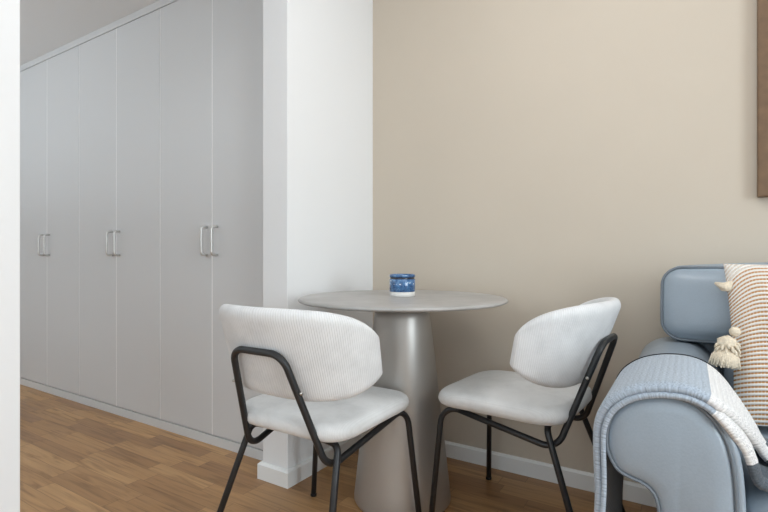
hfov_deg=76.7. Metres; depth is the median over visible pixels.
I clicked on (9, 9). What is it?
wall partition
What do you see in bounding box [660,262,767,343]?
cushion
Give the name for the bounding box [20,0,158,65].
ceiling
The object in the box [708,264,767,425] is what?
throw pillow
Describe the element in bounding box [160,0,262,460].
wardrobe
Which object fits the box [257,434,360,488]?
baseboard
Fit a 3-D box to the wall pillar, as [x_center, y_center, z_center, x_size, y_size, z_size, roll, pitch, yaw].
[-0.248,-0.355,2.283,0.140,2.550,0.734,0,0,32]
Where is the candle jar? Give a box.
[389,274,414,296]
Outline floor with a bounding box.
[20,384,656,511]
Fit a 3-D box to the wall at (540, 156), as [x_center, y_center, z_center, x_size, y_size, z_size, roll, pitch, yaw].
[1.818,-0.355,1.343,4.358,2.550,0.120,0,0,32]
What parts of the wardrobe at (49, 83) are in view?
door, handle, handle, door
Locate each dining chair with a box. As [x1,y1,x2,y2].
[217,304,421,511]
[429,297,625,511]
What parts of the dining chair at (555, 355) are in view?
leg, leg, seat, frame, leg, backrest, leg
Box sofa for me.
[606,262,767,511]
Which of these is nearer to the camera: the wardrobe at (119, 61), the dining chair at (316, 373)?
the dining chair at (316, 373)
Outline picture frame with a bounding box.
[757,0,767,197]
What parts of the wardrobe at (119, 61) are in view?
door, handle, handle, door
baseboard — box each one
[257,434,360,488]
[445,440,655,506]
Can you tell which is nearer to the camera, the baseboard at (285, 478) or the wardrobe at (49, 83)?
the baseboard at (285, 478)
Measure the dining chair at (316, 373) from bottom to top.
0.787 m
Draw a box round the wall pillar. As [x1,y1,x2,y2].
[263,0,372,468]
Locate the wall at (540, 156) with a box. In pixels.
[373,0,767,483]
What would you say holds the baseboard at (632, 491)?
attached to the wall at (540, 156)
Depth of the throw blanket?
1.01 m
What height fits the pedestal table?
0.766 m
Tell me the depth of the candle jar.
1.81 m
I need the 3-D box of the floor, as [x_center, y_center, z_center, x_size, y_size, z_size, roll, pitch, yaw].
[-1.037,0.970,0.418,8.200,0.100,5.000,0,0,32]
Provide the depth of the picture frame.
1.60 m
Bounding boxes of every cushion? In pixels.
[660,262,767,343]
[738,426,767,511]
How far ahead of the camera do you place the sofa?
0.97 m
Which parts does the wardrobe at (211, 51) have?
door, handle, handle, door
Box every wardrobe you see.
[20,38,78,402]
[79,0,160,427]
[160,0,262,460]
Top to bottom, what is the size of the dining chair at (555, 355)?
0.787 m
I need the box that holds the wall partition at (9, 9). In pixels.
[0,0,19,511]
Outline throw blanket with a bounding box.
[593,353,767,511]
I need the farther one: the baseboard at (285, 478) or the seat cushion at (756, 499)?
the baseboard at (285, 478)
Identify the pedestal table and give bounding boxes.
[298,290,507,511]
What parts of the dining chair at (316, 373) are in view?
leg, backrest, leg, frame, seat, leg, leg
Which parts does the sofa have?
panel, arm, frame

